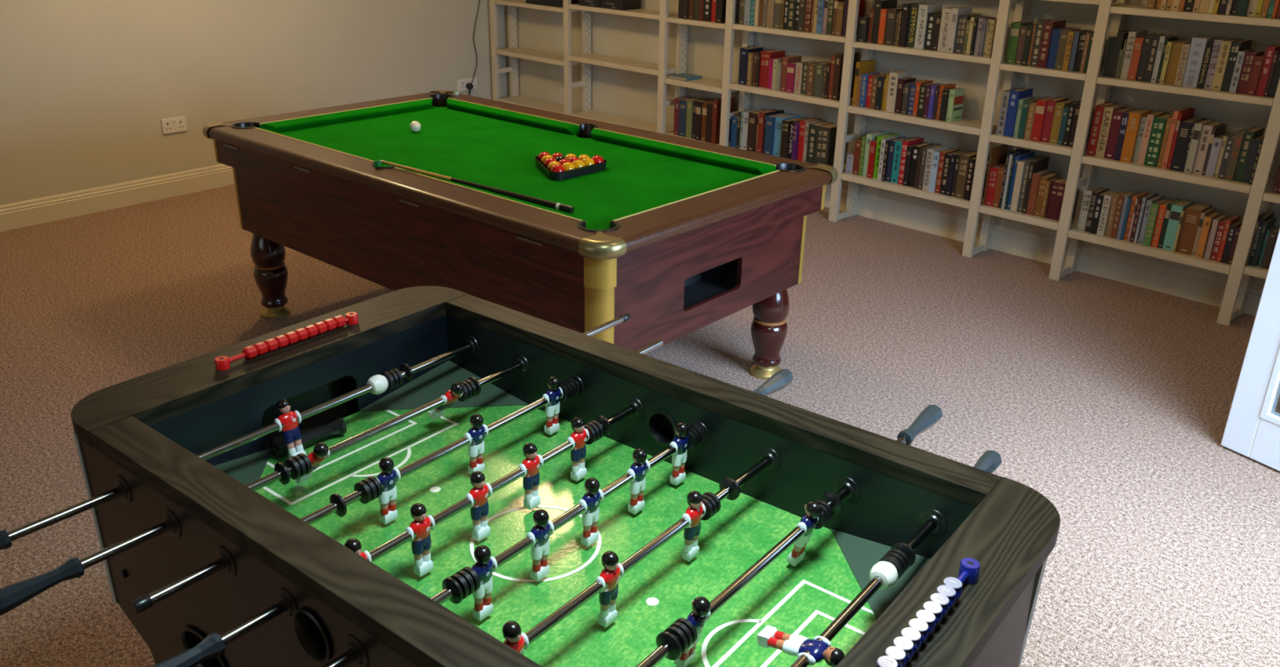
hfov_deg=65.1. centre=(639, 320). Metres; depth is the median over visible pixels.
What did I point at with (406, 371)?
washer
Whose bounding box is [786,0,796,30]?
book
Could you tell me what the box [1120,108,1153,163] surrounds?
book
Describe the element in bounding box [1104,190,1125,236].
book
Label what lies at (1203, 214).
book
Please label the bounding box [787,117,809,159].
book
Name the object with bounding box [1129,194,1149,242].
book
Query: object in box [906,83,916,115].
book
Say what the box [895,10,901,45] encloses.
book
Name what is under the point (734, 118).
book
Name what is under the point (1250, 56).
book
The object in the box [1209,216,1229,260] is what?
book
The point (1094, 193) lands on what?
book
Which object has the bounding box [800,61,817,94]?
book
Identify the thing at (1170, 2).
book
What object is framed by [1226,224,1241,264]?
book
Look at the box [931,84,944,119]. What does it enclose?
book
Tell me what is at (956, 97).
book
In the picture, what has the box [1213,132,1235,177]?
book
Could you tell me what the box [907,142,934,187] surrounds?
book
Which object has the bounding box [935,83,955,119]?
book
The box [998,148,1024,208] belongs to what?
book
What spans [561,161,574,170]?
ball
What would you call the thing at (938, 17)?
book
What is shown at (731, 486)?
washer
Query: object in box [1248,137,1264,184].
book
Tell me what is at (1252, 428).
door
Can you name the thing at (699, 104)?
book
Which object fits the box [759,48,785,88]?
book
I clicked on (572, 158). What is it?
ball
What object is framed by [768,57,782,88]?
book
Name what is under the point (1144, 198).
book
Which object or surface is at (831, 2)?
book
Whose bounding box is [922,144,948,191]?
book
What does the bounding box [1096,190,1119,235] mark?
book
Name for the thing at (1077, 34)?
book
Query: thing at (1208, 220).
book
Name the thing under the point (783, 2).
book
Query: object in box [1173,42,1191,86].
book
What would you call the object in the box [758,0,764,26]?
book
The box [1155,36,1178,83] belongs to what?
book
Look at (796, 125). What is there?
book
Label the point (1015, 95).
book
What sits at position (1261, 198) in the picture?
bookcase
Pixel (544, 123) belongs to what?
cushion
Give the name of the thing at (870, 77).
book
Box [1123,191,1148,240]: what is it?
book
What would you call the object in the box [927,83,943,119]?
book
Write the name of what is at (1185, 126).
book
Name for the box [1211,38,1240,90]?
book
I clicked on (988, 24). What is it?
book
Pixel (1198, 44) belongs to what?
book
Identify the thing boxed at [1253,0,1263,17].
book
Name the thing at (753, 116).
book
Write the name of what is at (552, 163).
ball
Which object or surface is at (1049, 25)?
book
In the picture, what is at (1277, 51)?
book
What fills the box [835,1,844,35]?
book
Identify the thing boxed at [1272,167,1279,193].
book
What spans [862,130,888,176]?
book
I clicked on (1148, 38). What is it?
book
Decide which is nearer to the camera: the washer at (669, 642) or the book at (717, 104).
the washer at (669, 642)
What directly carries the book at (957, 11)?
on the bookcase
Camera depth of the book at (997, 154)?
5.24 m
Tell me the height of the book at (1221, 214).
0.185 m
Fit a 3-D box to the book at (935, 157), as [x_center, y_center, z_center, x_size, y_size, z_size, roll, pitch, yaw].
[1.646,-0.825,5.494,0.151,0.221,0.036,-20,30,-41]
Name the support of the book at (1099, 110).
on the bookcase
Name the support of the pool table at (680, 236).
on the floor
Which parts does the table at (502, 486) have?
handle, handle, handle, counter post, rod, panel, loose handle, panel, counter post, rod, rod, rod, rod, rod, panel, rod, handle, rod, handle, counter post, handle, panel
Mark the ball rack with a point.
(569, 174)
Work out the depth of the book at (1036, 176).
5.09 m
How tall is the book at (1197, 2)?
0.185 m
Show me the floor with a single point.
(1110, 400)
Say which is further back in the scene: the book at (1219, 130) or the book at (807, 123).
the book at (807, 123)
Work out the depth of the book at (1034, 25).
4.90 m
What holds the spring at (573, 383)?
in the table at (502, 486)
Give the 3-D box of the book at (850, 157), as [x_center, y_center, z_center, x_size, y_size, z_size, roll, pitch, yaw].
[1.256,-0.925,5.865,0.111,0.107,0.046,-20,30,-41]
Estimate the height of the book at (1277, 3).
0.185 m
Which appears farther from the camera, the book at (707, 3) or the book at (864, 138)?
the book at (707, 3)
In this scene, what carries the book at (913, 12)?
on the bookcase
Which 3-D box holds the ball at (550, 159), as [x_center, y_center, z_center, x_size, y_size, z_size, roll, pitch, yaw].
[-0.328,-0.575,3.700,0.051,0.051,0.051,-20,30,-41]
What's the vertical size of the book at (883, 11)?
0.183 m
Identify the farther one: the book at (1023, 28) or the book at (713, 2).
the book at (713, 2)
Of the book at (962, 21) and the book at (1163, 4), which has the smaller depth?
the book at (1163, 4)
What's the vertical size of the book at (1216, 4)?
0.178 m
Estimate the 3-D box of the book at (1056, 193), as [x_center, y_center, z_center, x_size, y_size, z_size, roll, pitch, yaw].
[2.125,-0.614,5.063,0.129,0.189,0.080,-20,30,-41]
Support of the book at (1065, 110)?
on the bookcase
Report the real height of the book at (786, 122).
0.233 m
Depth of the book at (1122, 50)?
4.63 m
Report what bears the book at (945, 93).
on the bookcase
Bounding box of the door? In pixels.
[1221,229,1279,471]
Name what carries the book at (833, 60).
on the bookcase
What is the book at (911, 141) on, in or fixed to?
on the bookcase
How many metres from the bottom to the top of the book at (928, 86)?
0.173 m
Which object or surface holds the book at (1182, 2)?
on the bookcase
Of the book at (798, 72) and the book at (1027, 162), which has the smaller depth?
the book at (1027, 162)
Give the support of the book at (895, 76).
on the bookcase
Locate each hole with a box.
[179,626,225,666]
[293,608,329,663]
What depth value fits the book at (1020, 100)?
5.04 m
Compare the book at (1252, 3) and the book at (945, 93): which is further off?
the book at (945, 93)
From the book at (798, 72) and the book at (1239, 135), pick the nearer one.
the book at (1239, 135)
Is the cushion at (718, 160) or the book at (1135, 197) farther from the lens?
the book at (1135, 197)
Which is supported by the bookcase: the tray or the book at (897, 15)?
the book at (897, 15)
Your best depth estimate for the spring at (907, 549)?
1.48 m
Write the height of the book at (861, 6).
0.210 m
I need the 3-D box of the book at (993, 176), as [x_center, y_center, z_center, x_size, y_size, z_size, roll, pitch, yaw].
[1.881,-0.715,5.278,0.138,0.202,0.044,-20,30,-41]
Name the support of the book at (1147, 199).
on the bookcase
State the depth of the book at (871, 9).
5.50 m
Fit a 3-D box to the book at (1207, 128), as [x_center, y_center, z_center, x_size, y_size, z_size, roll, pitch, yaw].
[2.564,-0.780,4.531,0.150,0.219,0.039,-20,30,-41]
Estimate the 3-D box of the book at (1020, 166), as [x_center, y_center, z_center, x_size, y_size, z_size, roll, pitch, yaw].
[1.987,-0.706,5.186,0.168,0.259,0.032,-20,30,-41]
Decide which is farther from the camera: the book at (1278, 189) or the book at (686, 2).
the book at (686, 2)
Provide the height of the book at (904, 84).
0.159 m
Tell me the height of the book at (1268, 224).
0.202 m
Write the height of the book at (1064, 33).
0.186 m
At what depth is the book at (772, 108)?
6.26 m
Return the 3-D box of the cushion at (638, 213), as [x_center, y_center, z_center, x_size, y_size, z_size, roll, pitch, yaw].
[0.193,-0.406,3.332,0.046,0.040,0.900,19,29,37]
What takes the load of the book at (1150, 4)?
on the bookcase
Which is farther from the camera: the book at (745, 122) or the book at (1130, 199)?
the book at (745, 122)
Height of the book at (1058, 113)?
0.199 m
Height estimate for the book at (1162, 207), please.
0.203 m
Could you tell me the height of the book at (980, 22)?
0.183 m
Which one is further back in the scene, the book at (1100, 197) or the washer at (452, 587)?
the book at (1100, 197)
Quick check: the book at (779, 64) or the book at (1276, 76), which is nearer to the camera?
the book at (1276, 76)
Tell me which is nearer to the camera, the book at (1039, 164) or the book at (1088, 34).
the book at (1088, 34)
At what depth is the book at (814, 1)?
5.75 m
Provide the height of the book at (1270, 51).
0.203 m
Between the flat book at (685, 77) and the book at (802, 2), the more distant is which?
the flat book at (685, 77)
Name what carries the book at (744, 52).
on the bookcase
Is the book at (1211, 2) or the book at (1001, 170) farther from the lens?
the book at (1001, 170)
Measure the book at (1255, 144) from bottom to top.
0.193 m
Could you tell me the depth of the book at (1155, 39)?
4.53 m
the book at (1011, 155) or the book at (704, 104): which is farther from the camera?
the book at (704, 104)
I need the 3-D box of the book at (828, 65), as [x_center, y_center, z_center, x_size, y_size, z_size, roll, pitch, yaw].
[1.125,-1.395,5.825,0.133,0.195,0.025,-20,30,-41]
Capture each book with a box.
[668,72,702,80]
[673,95,693,135]
[678,0,683,18]
[678,97,697,137]
[683,0,688,18]
[685,97,706,138]
[688,0,694,19]
[691,97,710,138]
[693,0,699,20]
[694,98,714,140]
[699,0,703,20]
[700,100,713,141]
[702,0,711,21]
[705,102,713,142]
[711,0,715,22]
[711,97,734,144]
[715,0,737,22]
[729,115,737,147]
[735,0,739,23]
[736,109,752,148]
[737,0,745,24]
[737,45,763,84]
[739,108,757,148]
[741,108,761,150]
[743,0,751,25]
[746,52,753,85]
[746,109,765,151]
[749,0,755,25]
[751,51,759,86]
[754,0,759,26]
[755,51,760,86]
[755,108,777,151]
[756,108,781,153]
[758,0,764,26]
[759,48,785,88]
[762,0,767,26]
[762,109,783,153]
[763,112,786,155]
[765,0,774,27]
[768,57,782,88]
[771,57,782,89]
[773,0,782,28]
[773,113,800,156]
[775,62,782,90]
[779,0,785,29]
[779,54,801,91]
[779,116,800,158]
[782,0,788,29]
[785,61,799,93]
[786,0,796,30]
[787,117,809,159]
[791,121,799,159]
[793,61,808,93]
[794,0,799,31]
[796,117,822,161]
[797,0,805,31]
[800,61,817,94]
[802,119,826,161]
[803,0,813,31]
[805,62,815,96]
[805,120,834,163]
[810,0,815,32]
[813,0,818,32]
[813,61,831,97]
[813,122,837,166]
[815,0,824,33]
[821,62,831,97]
[822,0,828,34]
[823,63,831,98]
[826,0,834,35]
[827,54,835,99]
[831,0,844,35]
[831,52,857,100]
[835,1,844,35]
[841,0,848,35]
[844,0,865,36]
[845,152,853,173]
[852,59,876,105]
[852,138,862,174]
[855,71,871,106]
[857,15,869,42]
[857,135,866,176]
[858,71,879,107]
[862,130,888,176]
[865,73,880,107]
[866,8,873,42]
[866,138,877,177]
[870,0,897,44]
[870,8,874,41]
[870,73,886,109]
[873,132,898,178]
[874,75,886,110]
[877,7,893,44]
[877,134,901,180]
[880,77,886,110]
[881,136,902,181]
[883,73,889,111]
[884,7,902,45]
[885,69,912,112]
[885,137,906,182]
[890,137,911,183]
[893,11,899,45]
[894,76,915,113]
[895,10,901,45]
[897,2,917,47]
[897,136,924,184]
[900,84,904,113]
[901,81,916,114]
[902,142,922,186]
[905,2,929,48]
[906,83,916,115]
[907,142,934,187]
[912,79,933,115]
[914,3,942,48]
[914,143,933,188]
[916,82,934,117]
[917,142,942,189]
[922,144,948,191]
[923,83,938,118]
[924,11,942,49]
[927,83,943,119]
[928,147,950,192]
[931,13,942,50]
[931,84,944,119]
[934,147,959,193]
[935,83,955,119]
[937,6,957,52]
[938,87,955,120]
[939,150,960,195]
[945,87,965,121]
[946,6,973,53]
[946,150,967,195]
[950,150,971,196]
[953,13,979,53]
[954,150,977,199]
[962,19,970,53]
[963,155,988,199]
[965,15,983,54]
[968,16,988,55]
[973,16,995,55]
[977,17,995,56]
[982,17,997,56]
[982,144,1008,204]
[984,163,1004,206]
[986,19,996,57]
[992,165,1004,208]
[995,88,1017,135]
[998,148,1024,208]
[1000,150,1025,208]
[1003,87,1033,137]
[1004,150,1029,208]
[1005,20,1032,64]
[1006,151,1034,209]
[1009,156,1033,212]
[1013,96,1035,137]
[1014,25,1026,64]
[1017,98,1036,138]
[1017,155,1041,212]
[1020,23,1036,66]
[1022,155,1049,213]
[1023,101,1036,139]
[1026,24,1036,66]
[1026,168,1052,215]
[1030,18,1052,66]
[1030,96,1053,141]
[1033,172,1059,217]
[1036,19,1066,67]
[1040,96,1068,142]
[1040,177,1061,217]
[1044,177,1066,220]
[1046,26,1068,69]
[1048,99,1075,144]
[1054,27,1080,70]
[1057,105,1069,145]
[1062,29,1079,71]
[1062,100,1081,146]
[1067,29,1090,71]
[1067,102,1080,146]
[1073,30,1093,71]
[1076,185,1102,230]
[1079,31,1092,72]
[1084,31,1093,73]
[1084,186,1108,232]
[1086,102,1117,155]
[1089,189,1112,234]
[1095,102,1126,157]
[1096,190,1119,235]
[1102,35,1116,76]
[1103,106,1135,159]
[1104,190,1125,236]
[1108,30,1129,77]
[1110,190,1133,238]
[1113,108,1137,160]
[1115,48,1123,78]
[1115,191,1139,239]
[1117,38,1127,78]
[1119,195,1133,239]
[1120,29,1147,79]
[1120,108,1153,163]
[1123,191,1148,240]
[1127,35,1144,80]
[1127,194,1147,241]
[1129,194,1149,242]
[1132,115,1147,163]
[1133,192,1157,243]
[1135,33,1163,81]
[1136,194,1159,243]
[1137,110,1166,164]
[1137,195,1163,244]
[1142,34,1164,82]
[1142,198,1169,246]
[1143,112,1173,167]
[1145,0,1156,8]
[1150,199,1172,247]
[1151,34,1176,83]
[1155,0,1161,8]
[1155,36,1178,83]
[1156,115,1173,168]
[1157,198,1182,248]
[1159,40,1182,84]
[1160,0,1167,9]
[1161,106,1191,168]
[1162,199,1194,250]
[1164,0,1173,10]
[1164,40,1191,84]
[1166,107,1195,168]
[1169,116,1199,171]
[1171,0,1180,10]
[1172,208,1185,252]
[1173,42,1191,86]
[1175,202,1212,254]
[1177,0,1186,11]
[1181,117,1206,172]
[1182,35,1217,88]
[1183,0,1195,12]
[1183,118,1213,173]
[1191,207,1215,256]
[1192,0,1200,12]
[1192,120,1223,174]
[1195,211,1214,256]
[1195,211,1221,257]
[1196,42,1213,88]
[1198,0,1210,13]
[1201,123,1226,175]
[1203,37,1233,89]
[1203,213,1222,257]
[1204,133,1225,177]
[1204,213,1227,259]
[1207,0,1214,13]
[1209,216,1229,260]
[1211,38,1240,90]
[1212,0,1220,13]
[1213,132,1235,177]
[1216,214,1239,262]
[1217,0,1228,14]
[1217,133,1235,179]
[1220,39,1251,92]
[1221,220,1242,263]
[1224,128,1248,180]
[1225,0,1233,14]
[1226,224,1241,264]
[1228,48,1253,93]
[1230,0,1239,15]
[1232,126,1265,182]
[1235,0,1249,16]
[1235,49,1264,94]
[1242,134,1264,183]
[1245,0,1257,16]
[1246,53,1265,95]
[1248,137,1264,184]
[1248,211,1274,265]
[1252,216,1276,266]
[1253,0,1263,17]
[1255,44,1279,96]
[1257,225,1278,266]
[1260,0,1271,17]
[1260,226,1279,269]
[1263,48,1279,97]
[1266,0,1275,17]
[1267,53,1279,97]
[1268,233,1278,267]
[1271,0,1279,18]
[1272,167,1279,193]
[1275,3,1279,18]
[1276,182,1279,193]
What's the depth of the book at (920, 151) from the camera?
5.51 m
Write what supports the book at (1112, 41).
on the bookcase
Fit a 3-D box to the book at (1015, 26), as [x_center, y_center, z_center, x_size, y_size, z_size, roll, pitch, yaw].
[1.891,-1.388,5.006,0.134,0.196,0.047,-20,30,-41]
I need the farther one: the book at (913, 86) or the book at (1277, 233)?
the book at (913, 86)
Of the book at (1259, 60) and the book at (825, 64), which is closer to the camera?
the book at (1259, 60)
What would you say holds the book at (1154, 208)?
on the bookcase
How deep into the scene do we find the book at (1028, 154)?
5.15 m
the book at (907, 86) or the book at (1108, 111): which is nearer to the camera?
the book at (1108, 111)
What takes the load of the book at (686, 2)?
on the bookcase
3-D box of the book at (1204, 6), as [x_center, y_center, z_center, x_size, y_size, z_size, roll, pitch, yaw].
[2.485,-1.441,4.349,0.135,0.198,0.035,-20,30,-41]
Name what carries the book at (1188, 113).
on the bookcase
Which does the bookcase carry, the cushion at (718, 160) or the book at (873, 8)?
the book at (873, 8)
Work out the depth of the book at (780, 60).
6.03 m
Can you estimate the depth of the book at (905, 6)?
5.35 m
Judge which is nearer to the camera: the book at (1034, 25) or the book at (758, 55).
the book at (1034, 25)
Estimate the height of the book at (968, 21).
0.169 m
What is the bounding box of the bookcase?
[488,0,1279,325]
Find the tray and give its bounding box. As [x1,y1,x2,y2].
[683,258,737,309]
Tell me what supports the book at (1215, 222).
on the bookcase
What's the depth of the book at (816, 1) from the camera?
5.73 m
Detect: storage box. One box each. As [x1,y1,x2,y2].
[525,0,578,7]
[578,0,600,7]
[600,0,640,9]
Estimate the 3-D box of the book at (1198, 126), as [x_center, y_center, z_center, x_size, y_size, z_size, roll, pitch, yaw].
[2.533,-0.791,4.549,0.153,0.224,0.031,-20,30,-41]
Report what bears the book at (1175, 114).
on the bookcase
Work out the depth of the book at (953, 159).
5.38 m
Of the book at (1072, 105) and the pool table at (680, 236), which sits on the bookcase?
the book at (1072, 105)
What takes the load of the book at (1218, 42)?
on the bookcase
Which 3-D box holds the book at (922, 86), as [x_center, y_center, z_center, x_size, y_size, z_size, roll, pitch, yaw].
[1.553,-1.193,5.424,0.118,0.172,0.039,-20,30,-41]
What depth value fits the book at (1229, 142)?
4.42 m
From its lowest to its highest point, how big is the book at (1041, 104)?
0.201 m
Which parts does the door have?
glass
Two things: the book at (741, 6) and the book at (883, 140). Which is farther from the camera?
the book at (741, 6)
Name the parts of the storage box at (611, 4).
box lid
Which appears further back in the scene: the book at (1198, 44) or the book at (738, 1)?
the book at (738, 1)
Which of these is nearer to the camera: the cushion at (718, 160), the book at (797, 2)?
the cushion at (718, 160)
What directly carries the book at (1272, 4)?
on the bookcase
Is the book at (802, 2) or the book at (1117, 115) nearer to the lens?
the book at (1117, 115)
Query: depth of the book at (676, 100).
6.71 m
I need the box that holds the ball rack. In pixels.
[534,155,607,180]
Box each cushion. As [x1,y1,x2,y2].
[257,127,385,166]
[259,97,432,132]
[398,167,586,221]
[446,98,579,134]
[591,128,776,173]
[608,169,777,228]
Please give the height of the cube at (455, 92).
0.020 m
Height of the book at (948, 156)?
0.217 m
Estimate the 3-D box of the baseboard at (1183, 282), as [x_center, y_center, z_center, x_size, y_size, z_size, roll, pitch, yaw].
[1.299,-0.720,6.102,0.018,0.140,6.630,-20,30,-41]
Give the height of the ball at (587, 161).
0.051 m
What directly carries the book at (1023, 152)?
on the bookcase
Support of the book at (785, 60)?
on the bookcase
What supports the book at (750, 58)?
on the bookcase
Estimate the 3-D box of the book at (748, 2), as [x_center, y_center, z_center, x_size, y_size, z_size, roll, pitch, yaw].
[0.694,-1.903,6.101,0.132,0.193,0.043,-20,30,-41]
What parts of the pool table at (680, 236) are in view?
catch plate, leg, catch plate, panel, catch plate, rail, catch plate, panel, leg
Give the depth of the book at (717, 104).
6.48 m
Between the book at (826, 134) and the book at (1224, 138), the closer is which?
the book at (1224, 138)
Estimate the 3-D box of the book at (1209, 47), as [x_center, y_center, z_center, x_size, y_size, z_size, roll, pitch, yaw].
[2.515,-1.128,4.430,0.130,0.191,0.025,-20,30,-41]
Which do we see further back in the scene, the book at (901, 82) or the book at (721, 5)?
the book at (721, 5)
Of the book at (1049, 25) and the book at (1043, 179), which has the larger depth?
the book at (1043, 179)
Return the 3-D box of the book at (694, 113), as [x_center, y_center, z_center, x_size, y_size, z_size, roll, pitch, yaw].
[0.418,-1.341,6.657,0.169,0.249,0.037,-20,30,-41]
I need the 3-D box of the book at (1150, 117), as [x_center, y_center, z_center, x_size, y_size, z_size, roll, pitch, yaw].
[2.393,-0.856,4.690,0.157,0.230,0.028,-20,30,-41]
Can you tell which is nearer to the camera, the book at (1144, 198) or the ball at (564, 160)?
the ball at (564, 160)
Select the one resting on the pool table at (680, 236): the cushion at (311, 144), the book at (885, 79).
the cushion at (311, 144)
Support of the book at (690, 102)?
on the bookcase
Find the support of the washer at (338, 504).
in the table at (502, 486)
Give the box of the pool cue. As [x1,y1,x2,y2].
[379,160,574,213]
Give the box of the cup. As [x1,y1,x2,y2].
[646,409,676,446]
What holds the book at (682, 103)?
on the bookcase
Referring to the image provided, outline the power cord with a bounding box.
[466,0,479,95]
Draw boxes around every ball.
[409,120,421,132]
[537,151,550,160]
[541,154,553,164]
[544,157,556,167]
[547,160,560,170]
[551,152,563,159]
[551,164,564,172]
[555,155,566,161]
[558,158,570,164]
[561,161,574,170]
[564,153,576,159]
[568,156,580,163]
[572,159,584,168]
[578,154,589,160]
[582,157,594,166]
[591,155,604,164]
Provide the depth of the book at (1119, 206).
4.82 m
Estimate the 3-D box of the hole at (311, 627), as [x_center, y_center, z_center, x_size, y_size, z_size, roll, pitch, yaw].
[-0.422,0.413,1.359,0.080,0.080,0.058,18,28,35]
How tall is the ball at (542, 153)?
0.051 m
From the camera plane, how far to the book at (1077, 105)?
4.86 m
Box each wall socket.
[160,115,186,133]
[457,76,477,91]
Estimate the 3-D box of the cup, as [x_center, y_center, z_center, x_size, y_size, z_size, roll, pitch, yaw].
[0.055,0.195,1.897,0.072,0.072,0.049,18,28,35]
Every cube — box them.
[373,160,381,167]
[453,90,458,95]
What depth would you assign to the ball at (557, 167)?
3.59 m
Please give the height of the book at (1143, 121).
0.215 m
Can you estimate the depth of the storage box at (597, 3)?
6.99 m
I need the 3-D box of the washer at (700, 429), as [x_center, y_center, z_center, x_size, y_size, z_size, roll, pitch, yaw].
[0.102,0.206,1.826,0.039,0.039,0.011,18,28,35]
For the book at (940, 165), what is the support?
on the bookcase
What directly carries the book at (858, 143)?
on the bookcase
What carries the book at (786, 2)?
on the bookcase
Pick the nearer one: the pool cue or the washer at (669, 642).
the washer at (669, 642)
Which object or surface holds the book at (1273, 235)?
on the bookcase
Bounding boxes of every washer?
[274,462,289,484]
[329,493,346,516]
[399,363,413,382]
[441,577,462,604]
[466,377,480,395]
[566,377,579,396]
[594,415,611,435]
[656,631,681,660]
[689,423,706,444]
[719,477,740,500]
[819,491,842,515]
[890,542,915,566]
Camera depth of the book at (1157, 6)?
4.46 m
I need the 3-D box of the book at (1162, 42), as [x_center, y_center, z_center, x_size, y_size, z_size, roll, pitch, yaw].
[2.379,-1.191,4.560,0.139,0.203,0.021,-20,30,-41]
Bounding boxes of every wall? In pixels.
[0,0,510,204]
[516,0,1279,286]
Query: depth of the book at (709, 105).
6.51 m
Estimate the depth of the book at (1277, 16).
4.15 m
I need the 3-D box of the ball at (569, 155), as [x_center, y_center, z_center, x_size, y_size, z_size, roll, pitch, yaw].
[-0.260,-0.603,3.771,0.051,0.051,0.051,-20,30,-41]
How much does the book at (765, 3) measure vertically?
0.193 m
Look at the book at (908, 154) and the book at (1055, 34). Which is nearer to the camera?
the book at (1055, 34)
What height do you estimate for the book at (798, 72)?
0.175 m
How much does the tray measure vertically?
0.170 m
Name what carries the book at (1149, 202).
on the bookcase
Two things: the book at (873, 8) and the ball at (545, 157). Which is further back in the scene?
the book at (873, 8)
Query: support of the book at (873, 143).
on the bookcase
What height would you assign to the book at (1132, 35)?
0.211 m
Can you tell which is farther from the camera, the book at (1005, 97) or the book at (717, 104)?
the book at (717, 104)
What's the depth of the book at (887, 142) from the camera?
5.64 m
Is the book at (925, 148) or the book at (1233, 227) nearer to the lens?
the book at (1233, 227)
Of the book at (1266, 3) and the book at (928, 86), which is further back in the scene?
the book at (928, 86)
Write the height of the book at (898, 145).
0.234 m
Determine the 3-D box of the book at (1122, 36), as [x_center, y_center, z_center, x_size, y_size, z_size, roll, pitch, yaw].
[2.251,-1.244,4.682,0.138,0.203,0.031,-20,30,-41]
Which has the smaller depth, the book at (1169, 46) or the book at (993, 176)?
the book at (1169, 46)
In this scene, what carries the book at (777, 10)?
on the bookcase
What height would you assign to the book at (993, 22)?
0.180 m
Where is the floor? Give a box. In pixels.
[0,184,1279,666]
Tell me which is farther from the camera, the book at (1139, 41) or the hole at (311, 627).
the book at (1139, 41)
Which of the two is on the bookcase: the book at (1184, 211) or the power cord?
the book at (1184, 211)
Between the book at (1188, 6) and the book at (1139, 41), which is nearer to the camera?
the book at (1188, 6)
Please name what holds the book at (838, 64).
on the bookcase
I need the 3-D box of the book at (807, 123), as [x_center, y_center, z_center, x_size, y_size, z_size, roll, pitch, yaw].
[1.053,-1.085,6.066,0.165,0.242,0.027,-20,30,-41]
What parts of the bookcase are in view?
perforated post, shelf, shelf, shelf, perforated post, shelf, shelf, shelf, perforated post, shelf, shelf, shelf, perforated post, shelf, shelf, shelf, perforated post, shelf, shelf, shelf, perforated post, shelf, shelf, shelf, shelf, perforated post, shelf, shelf, shelf, shelf, shelf, perforated post, shelf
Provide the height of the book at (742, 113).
0.232 m
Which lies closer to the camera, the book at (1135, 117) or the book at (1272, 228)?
the book at (1272, 228)
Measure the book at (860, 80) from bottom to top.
0.179 m
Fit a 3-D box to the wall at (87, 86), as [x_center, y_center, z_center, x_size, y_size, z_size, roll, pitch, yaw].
[-3.490,-1.674,5.083,0.119,2.500,7.831,18,28,35]
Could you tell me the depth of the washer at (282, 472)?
1.66 m
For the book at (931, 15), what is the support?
on the bookcase
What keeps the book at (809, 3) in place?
on the bookcase
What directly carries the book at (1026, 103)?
on the bookcase
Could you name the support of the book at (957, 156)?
on the bookcase
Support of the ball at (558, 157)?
on the pool table at (680, 236)
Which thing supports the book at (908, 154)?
on the bookcase
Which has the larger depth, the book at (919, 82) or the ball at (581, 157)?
the book at (919, 82)
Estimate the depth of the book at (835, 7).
5.64 m
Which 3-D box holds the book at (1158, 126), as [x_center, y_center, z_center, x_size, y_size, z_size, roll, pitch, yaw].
[2.419,-0.839,4.660,0.152,0.223,0.056,-20,30,-41]
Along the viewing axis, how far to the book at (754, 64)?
6.14 m
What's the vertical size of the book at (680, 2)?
0.182 m
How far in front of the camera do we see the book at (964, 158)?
5.33 m
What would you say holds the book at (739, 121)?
on the bookcase
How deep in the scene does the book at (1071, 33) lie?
4.78 m
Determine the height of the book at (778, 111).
0.254 m
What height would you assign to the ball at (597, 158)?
0.051 m
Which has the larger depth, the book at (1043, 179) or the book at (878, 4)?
the book at (878, 4)
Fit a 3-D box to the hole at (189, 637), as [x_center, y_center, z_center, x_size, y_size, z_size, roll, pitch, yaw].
[-0.679,0.525,1.626,0.140,0.084,0.066,18,28,35]
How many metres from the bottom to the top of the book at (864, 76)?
0.182 m
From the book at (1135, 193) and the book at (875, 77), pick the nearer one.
the book at (1135, 193)
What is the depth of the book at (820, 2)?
5.70 m
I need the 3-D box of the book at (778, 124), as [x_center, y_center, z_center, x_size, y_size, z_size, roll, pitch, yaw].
[0.906,-1.145,6.203,0.166,0.243,0.065,-20,30,-41]
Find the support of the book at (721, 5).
on the bookcase
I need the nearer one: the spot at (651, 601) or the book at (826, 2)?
the spot at (651, 601)
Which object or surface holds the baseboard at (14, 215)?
attached to the wall at (87, 86)
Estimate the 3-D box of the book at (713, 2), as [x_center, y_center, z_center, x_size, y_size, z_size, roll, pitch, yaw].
[0.509,-1.972,6.282,0.130,0.190,0.048,-20,30,-41]
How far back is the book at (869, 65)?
5.67 m
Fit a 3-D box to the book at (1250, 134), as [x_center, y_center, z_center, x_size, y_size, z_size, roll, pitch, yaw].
[2.683,-0.734,4.421,0.151,0.221,0.036,-20,30,-41]
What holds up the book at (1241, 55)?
on the bookcase
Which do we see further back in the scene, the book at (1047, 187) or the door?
the book at (1047, 187)
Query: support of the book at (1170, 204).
on the bookcase
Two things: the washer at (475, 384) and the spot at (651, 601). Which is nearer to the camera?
the spot at (651, 601)
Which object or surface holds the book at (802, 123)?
on the bookcase
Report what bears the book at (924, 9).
on the bookcase
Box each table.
[0,285,1060,666]
[202,89,838,379]
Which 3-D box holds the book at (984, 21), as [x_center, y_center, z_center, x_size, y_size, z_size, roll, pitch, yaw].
[1.767,-1.442,5.101,0.124,0.181,0.023,-20,30,-41]
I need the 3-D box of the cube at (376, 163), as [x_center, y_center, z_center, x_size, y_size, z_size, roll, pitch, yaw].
[-0.928,-0.554,3.543,0.019,0.020,0.019,6,23,11]
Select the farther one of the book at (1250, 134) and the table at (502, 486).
the book at (1250, 134)
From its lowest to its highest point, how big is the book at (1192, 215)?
0.212 m
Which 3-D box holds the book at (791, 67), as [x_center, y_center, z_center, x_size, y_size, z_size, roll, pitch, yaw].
[0.931,-1.455,5.995,0.116,0.169,0.055,-20,30,-41]
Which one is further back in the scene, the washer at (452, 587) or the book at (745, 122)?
the book at (745, 122)
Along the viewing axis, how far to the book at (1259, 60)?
4.26 m
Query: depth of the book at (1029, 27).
4.91 m
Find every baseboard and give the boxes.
[0,164,234,231]
[824,184,1263,315]
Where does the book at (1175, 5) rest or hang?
on the bookcase
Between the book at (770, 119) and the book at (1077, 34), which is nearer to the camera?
the book at (1077, 34)
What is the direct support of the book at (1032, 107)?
on the bookcase

